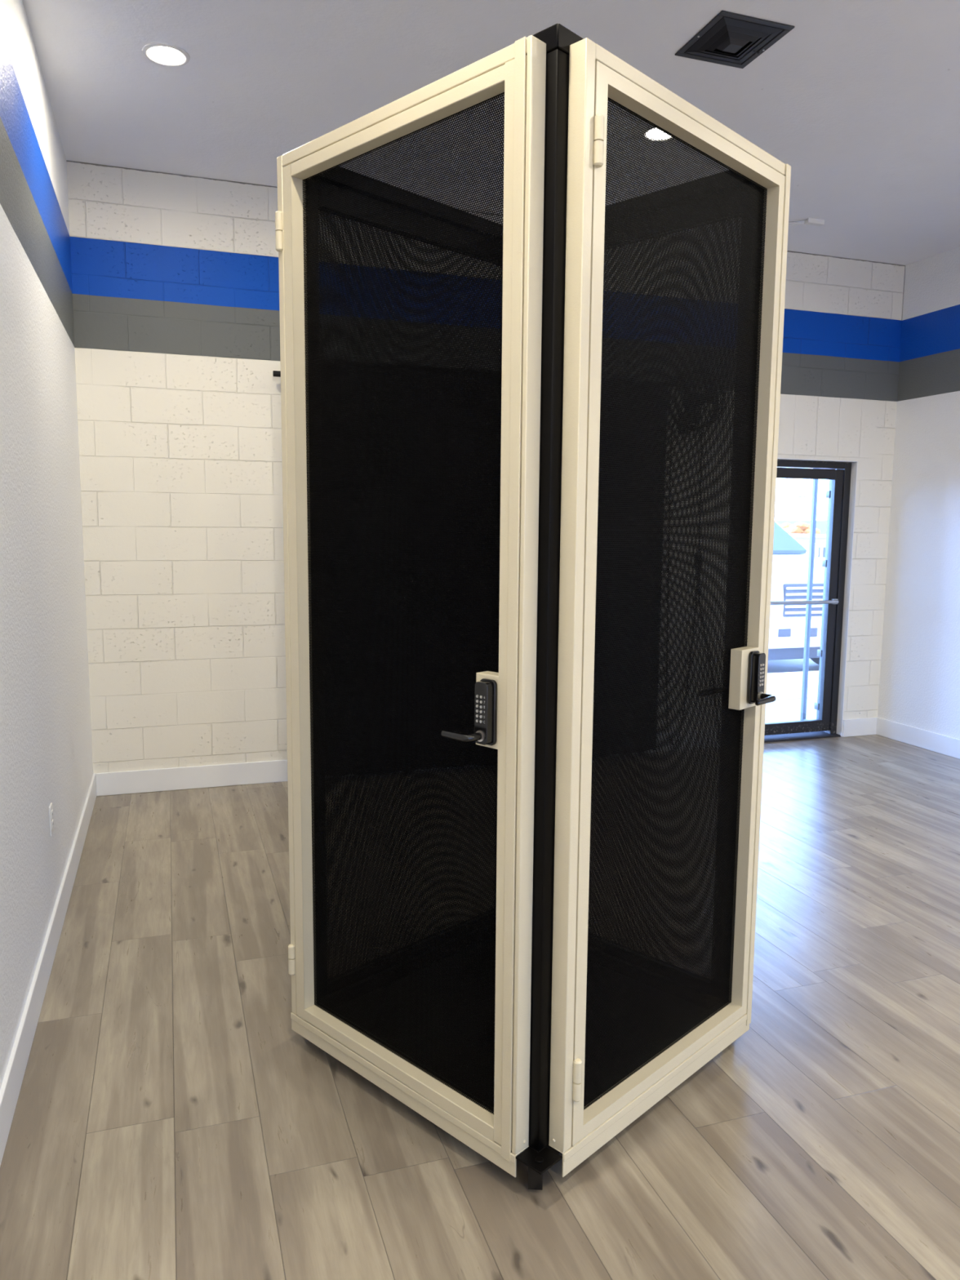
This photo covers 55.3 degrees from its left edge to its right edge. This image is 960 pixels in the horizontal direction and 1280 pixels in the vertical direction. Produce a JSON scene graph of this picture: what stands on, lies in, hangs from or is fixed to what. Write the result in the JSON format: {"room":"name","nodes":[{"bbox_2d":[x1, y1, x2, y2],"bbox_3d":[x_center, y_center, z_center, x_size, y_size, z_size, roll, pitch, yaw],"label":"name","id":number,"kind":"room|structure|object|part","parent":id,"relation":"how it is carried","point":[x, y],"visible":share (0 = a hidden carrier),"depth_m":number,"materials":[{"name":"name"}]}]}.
{"room":"commercial showroom","nodes":[
{"label":"commercial showroom","id":0,"kind":"room"},
{"bbox_2d":[0,0,93,1087],"bbox_3d":[-0.944,-0.325,0.986,0.200,3.658,9.600,-2,7,-19],"label":"wall","id":1,"kind":"structure","parent":0,"point":[46,742],"depth_m":3.43,"materials":[{"name":"paint"}]},
{"bbox_2d":[0,773,96,1166],"bbox_3d":[-0.857,1.417,1.233,0.014,0.142,9.200,-2,7,-19],"label":"baseboard","id":2,"kind":"structure","parent":1,"relation":"attached to","point":[12,1080],"depth_m":3.07,"materials":[{"name":"paint"}]},
{"bbox_2d":[48,802,53,835],"bbox_3d":[-1.681,0.703,3.592,0.009,0.116,0.072,-2,7,-19],"label":"wall outlet","id":3,"kind":"object","parent":1,"relation":"attached to","point":[51,810],"visible":1,"depth_m":3.57,"materials":[{"name":"white plastic"}]},
{"bbox_2d":[0,734,959,1279],"bbox_3d":[1.919,1.446,2.187,6.280,0.100,9.600,-2,7,-19],"label":"floor","id":4,"kind":"structure","parent":0,"point":[171,1120],"depth_m":2.61,"materials":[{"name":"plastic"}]},
{"bbox_2d":[275,23,791,1190],"bbox_3d":[0.144,-0.048,2.734,1.158,2.704,1.158,7,10,44],"label":"enclosure","id":5,"kind":"object","parent":4,"relation":"on","point":[529,1034],"visible":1,"depth_m":2.40,"materials":[{"name":"black metal"}]},
{"bbox_3d":[-0.543,-0.091,2.812,0.050,2.549,0.050,7,10,44],"label":"corner post","id":6,"kind":"part","parent":5,"relation":"part of","materials":[{"name":"metal"}]},
{"bbox_3d":[-0.224,-0.036,2.434,0.908,2.533,0.048,7,10,44],"label":"hinged door","id":7,"kind":"part","parent":5,"relation":"part of","materials":[{"name":"beige metal"}]},
{"bbox_3d":[-0.211,-0.131,3.163,0.030,2.546,0.918,7,10,44],"label":"panel","id":8,"kind":"part","parent":5,"relation":"part of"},
{"bbox_3d":[-0.196,-1.420,3.002,0.052,0.050,1.021,7,10,44],"label":"rail","id":9,"kind":"part","parent":5,"relation":"part of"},
{"bbox_3d":[-0.217,1.159,3.316,0.050,0.049,1.017,7,10,44],"label":"rail","id":10,"kind":"part","parent":5,"relation":"part of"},
{"bbox_3d":[-0.205,1.242,2.635,1.017,0.049,0.050,7,10,44],"label":"rail","id":11,"kind":"part","parent":5,"relation":"part of","materials":[{"name":"beige metal"}]},
{"bbox_3d":[-0.043,0.226,2.175,0.094,0.019,0.054,7,10,44],"label":"lever handle","id":12,"kind":"part","parent":5,"relation":"part of","materials":[{"name":"black metal"}]},
{"bbox_3d":[0.132,1.224,2.984,0.918,0.006,0.918,7,10,44],"label":"floor plate","id":13,"kind":"part","parent":5,"relation":"part of","materials":[{"name":"metal"}]},
{"bbox_3d":[0.145,1.268,2.246,0.082,0.009,0.082,7,10,44],"label":"corner plate","id":14,"kind":"part","parent":5,"relation":"part of","materials":[{"name":"black metal"}]},
{"bbox_3d":[-0.184,-1.337,2.320,1.021,0.050,0.052,7,10,44],"label":"rail","id":15,"kind":"part","parent":5,"relation":"part of","materials":[{"name":"metal"}]},
{"bbox_3d":[0.155,-0.004,2.144,0.050,2.549,0.050,7,10,44],"label":"corner post","id":16,"kind":"part","parent":5,"relation":"part of","materials":[{"name":"metal"}]},
{"bbox_3d":[0.503,-1.333,2.333,0.052,0.050,1.021,7,10,44],"label":"rail","id":17,"kind":"part","parent":5,"relation":"part of","materials":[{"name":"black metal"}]},
{"bbox_3d":[0.481,1.246,2.648,0.050,0.049,1.017,7,10,44],"label":"rail","id":18,"kind":"part","parent":5,"relation":"part of","materials":[{"name":"beige metal"}]},
{"bbox_3d":[0.469,1.163,3.328,1.017,0.049,0.050,7,10,44],"label":"rail","id":19,"kind":"part","parent":5,"relation":"part of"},
{"bbox_3d":[0.484,-0.126,3.175,0.918,2.546,0.030,7,10,44],"label":"panel","id":20,"kind":"part","parent":5,"relation":"part of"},
{"bbox_3d":[0.491,-1.416,3.015,1.021,0.050,0.052,7,10,44],"label":"rail","id":21,"kind":"part","parent":5,"relation":"part of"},
{"bbox_3d":[0.536,-0.033,2.462,0.046,2.529,0.894,7,10,44],"label":"hinged door","id":22,"kind":"part","parent":5,"relation":"part of","materials":[{"name":"beige metal"}]},
{"bbox_3d":[0.713,0.160,2.768,0.065,0.019,0.114,7,10,44],"label":"lever handle","id":23,"kind":"part","parent":5,"relation":"part of","materials":[{"name":"black metal"}]},
{"bbox_3d":[0.828,-0.083,2.837,0.050,2.549,0.050,7,10,44],"label":"corner post","id":24,"kind":"part","parent":5,"relation":"part of","materials":[{"name":"metal"}]},
{"bbox_3d":[0.817,0.173,2.665,0.054,0.019,0.120,7,10,44],"label":"lever handle","id":25,"kind":"part","parent":5,"relation":"part of","materials":[{"name":"black metal"}]},
{"bbox_2d":[66,160,905,773],"bbox_3d":[0.423,-0.970,6.376,5.880,3.658,0.200,-2,7,-19],"label":"wall","id":26,"kind":"structure","parent":0,"point":[175,277],"depth_m":5.56,"materials":[{"name":"white brick"}]},
{"bbox_2d":[272,370,280,377],"bbox_3d":[0.031,-1.654,5.995,2.725,0.100,0.102,-2,7,-19],"label":"curtain rod","id":27,"kind":"object","parent":26,"relation":"attached to","point":[275,373],"visible":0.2,"depth_m":5.52,"materials":[{"name":"black metal"}]},
{"bbox_2d":[95,717,877,795],"bbox_3d":[0.443,0.787,6.488,5.852,0.142,0.014,-2,7,-19],"label":"baseboard","id":28,"kind":"structure","parent":26,"relation":"attached to","point":[126,782],"depth_m":5.75,"materials":[{"name":"paint"}]},
{"bbox_2d":[666,370,723,742],"bbox_3d":[1.575,-0.540,6.592,0.617,2.713,0.240,-2,7,-19],"label":"wall fan","id":29,"kind":"object","parent":26,"relation":"attached to","point":[705,371],"visible":0.03,"depth_m":6.41,"materials":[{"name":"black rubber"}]},
{"bbox_2d":[764,459,851,742],"bbox_3d":[2.375,-0.293,7.109,1.064,2.168,0.155,-2,7,-19],"label":"door","id":30,"kind":"structure","parent":26,"relation":"in","point":[839,473],"depth_m":7.22,"materials":[{"name":"black paint"}]},
{"bbox_2d":[800,468,831,720],"bbox_3d":[2.760,-0.333,7.502,0.046,2.140,0.235,-2,7,-19],"label":"security gate","id":31,"kind":"object","parent":26,"relation":"attached to","point":[815,482],"visible":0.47,"depth_m":7.53,"materials":[{"name":"white metal"}]},
{"bbox_2d":[777,457,857,737],"bbox_3d":[2.393,-0.290,7.066,1.070,2.174,0.069,-2,7,-19],"label":"trim","id":32,"kind":"structure","parent":26,"relation":"attached to","point":[854,464],"depth_m":7.22,"materials":[{"name":"paint"}]},
{"bbox_2d":[22,0,959,265],"bbox_3d":[1.950,-2.294,1.731,6.280,0.120,9.600,-2,7,-19],"label":"ceiling","id":33,"kind":"structure","parent":0,"point":[860,99],"depth_m":4.15,"materials":[{"name":"paint"}]},
{"bbox_2d":[142,42,190,66],"bbox_3d":[-1.357,-2.532,3.959,0.196,0.014,0.196,-2,7,-19],"label":"recessed light","id":34,"kind":"object","parent":33,"relation":"in","point":[160,53],"visible":1,"depth_m":3.96,"materials":[{"name":"white plastic"}]},
{"bbox_2d":[640,126,672,141],"bbox_3d":[0.926,-2.603,4.699,0.196,0.014,0.196,-2,7,-19],"label":"recessed light","id":35,"kind":"object","parent":33,"relation":"in","point":[652,126],"visible":0.07,"depth_m":4.72,"materials":[{"name":"white"}]},
{"bbox_2d":[675,10,795,68],"bbox_3d":[1.052,-2.478,3.810,0.342,0.032,0.356,-2,7,-19],"label":"ceiling vent","id":36,"kind":"object","parent":33,"relation":"in","point":[731,39],"visible":1,"depth_m":3.78,"materials":[{"name":"black metal"}]},
{"bbox_2d":[788,217,824,226],"bbox_3d":[2.100,-2.735,5.993,0.310,0.032,0.080,0,7,0],"label":"ceiling sensor","id":37,"kind":"object","parent":33,"relation":"attached to","point":[810,221],"visible":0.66,"depth_m":5.98,"materials":[{"name":"white plastic"}]},
{"bbox_2d":[877,246,959,739],"bbox_3d":[4.813,-0.513,2.933,0.200,3.658,9.600,-2,7,-19],"label":"wall","id":38,"kind":"structure","parent":0,"point":[919,685],"depth_m":6.87,"materials":[{"name":"paint"}]},
{"bbox_2d":[875,717,959,759],"bbox_3d":[4.697,1.235,3.111,0.014,0.142,9.200,-2,7,-19],"label":"baseboard","id":39,"kind":"structure","parent":38,"relation":"attached to","point":[930,740],"depth_m":7.00,"materials":[{"name":"paint"}]},
{"label":"outside","id":40,"kind":"structure","parent":0,"visible":0},
{"bbox_2d":[776,520,826,533],"bbox_3d":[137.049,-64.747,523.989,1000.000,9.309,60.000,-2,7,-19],"label":"hills","id":41,"kind":"structure","parent":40,"point":[821,525],"depth_m":509.96,"materials":[{"name":"grey"}]},
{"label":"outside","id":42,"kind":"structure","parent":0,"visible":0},
{"bbox_2d":[767,657,819,688],"bbox_3d":[9.285,-13.378,125.957,220.000,0.200,217.870,-2,7,-19],"label":"parking lot","id":43,"kind":"structure","parent":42,"point":[793,664],"depth_m":12.20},
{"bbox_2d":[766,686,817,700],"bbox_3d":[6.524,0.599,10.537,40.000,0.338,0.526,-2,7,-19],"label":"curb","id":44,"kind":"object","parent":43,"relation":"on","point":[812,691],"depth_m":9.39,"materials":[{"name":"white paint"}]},
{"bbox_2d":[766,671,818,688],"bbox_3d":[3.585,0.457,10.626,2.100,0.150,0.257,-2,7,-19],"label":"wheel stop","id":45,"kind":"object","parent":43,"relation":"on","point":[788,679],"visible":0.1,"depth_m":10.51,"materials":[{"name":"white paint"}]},
{"bbox_2d":[768,520,825,664],"bbox_3d":[3.283,-0.806,13.521,2.280,1.950,5.784,-2,7,-19],"label":"vehicle","id":46,"kind":"object","parent":43,"relation":"on","point":[790,558],"visible":0.24,"depth_m":10.82,"materials":[{"name":"white paint"}]},
{"bbox_2d":[777,628,791,636],"bbox_3d":[3.525,-0.087,10.658,0.180,0.100,0.075,-2,7,-19],"label":"fog light","id":47,"kind":"object","parent":46,"relation":"attached to","point":[781,632],"depth_m":10.62,"materials":[{"name":"blue"}]},
{"bbox_2d":[782,582,823,617],"bbox_3d":[4.166,-0.483,10.939,1.280,0.390,0.085,-2,7,-19],"label":"grille","id":48,"kind":"object","parent":46,"relation":"attached to","point":[791,591],"depth_m":10.77,"materials":[{"name":"blue paint"}]},
{"bbox_2d":[801,542,818,556],"bbox_3d":[4.602,-1.251,12.762,0.240,0.200,0.100,-2,7,-19],"label":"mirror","id":49,"kind":"object","parent":46,"relation":"attached to","point":[806,545],"depth_m":12.72,"materials":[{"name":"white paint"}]},
{"bbox_2d":[780,521,820,533],"bbox_3d":[26.607,-8.522,75.964,3.297,2.551,3.157,-2,7,-19],"label":"autumn tree","id":50,"kind":"object","parent":43,"relation":"on","point":[799,527],"visible":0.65,"depth_m":74.73,"materials":[{"name":"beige plant"}]},
{"bbox_2d":[788,533,826,557],"bbox_3d":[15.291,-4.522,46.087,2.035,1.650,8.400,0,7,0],"label":"building","id":51,"kind":"structure","parent":43,"relation":"on","point":[820,539],"depth_m":42.05,"materials":[{"name":"beige"}]},
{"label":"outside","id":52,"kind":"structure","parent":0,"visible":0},
{"bbox_2d":[764,697,817,723],"bbox_3d":[6.833,0.716,9.634,40.000,0.330,1.395,-2,7,-19],"label":"sidewalk","id":53,"kind":"structure","parent":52,"point":[779,710],"depth_m":8.49,"materials":[{"name":"concrete"}]}
]}

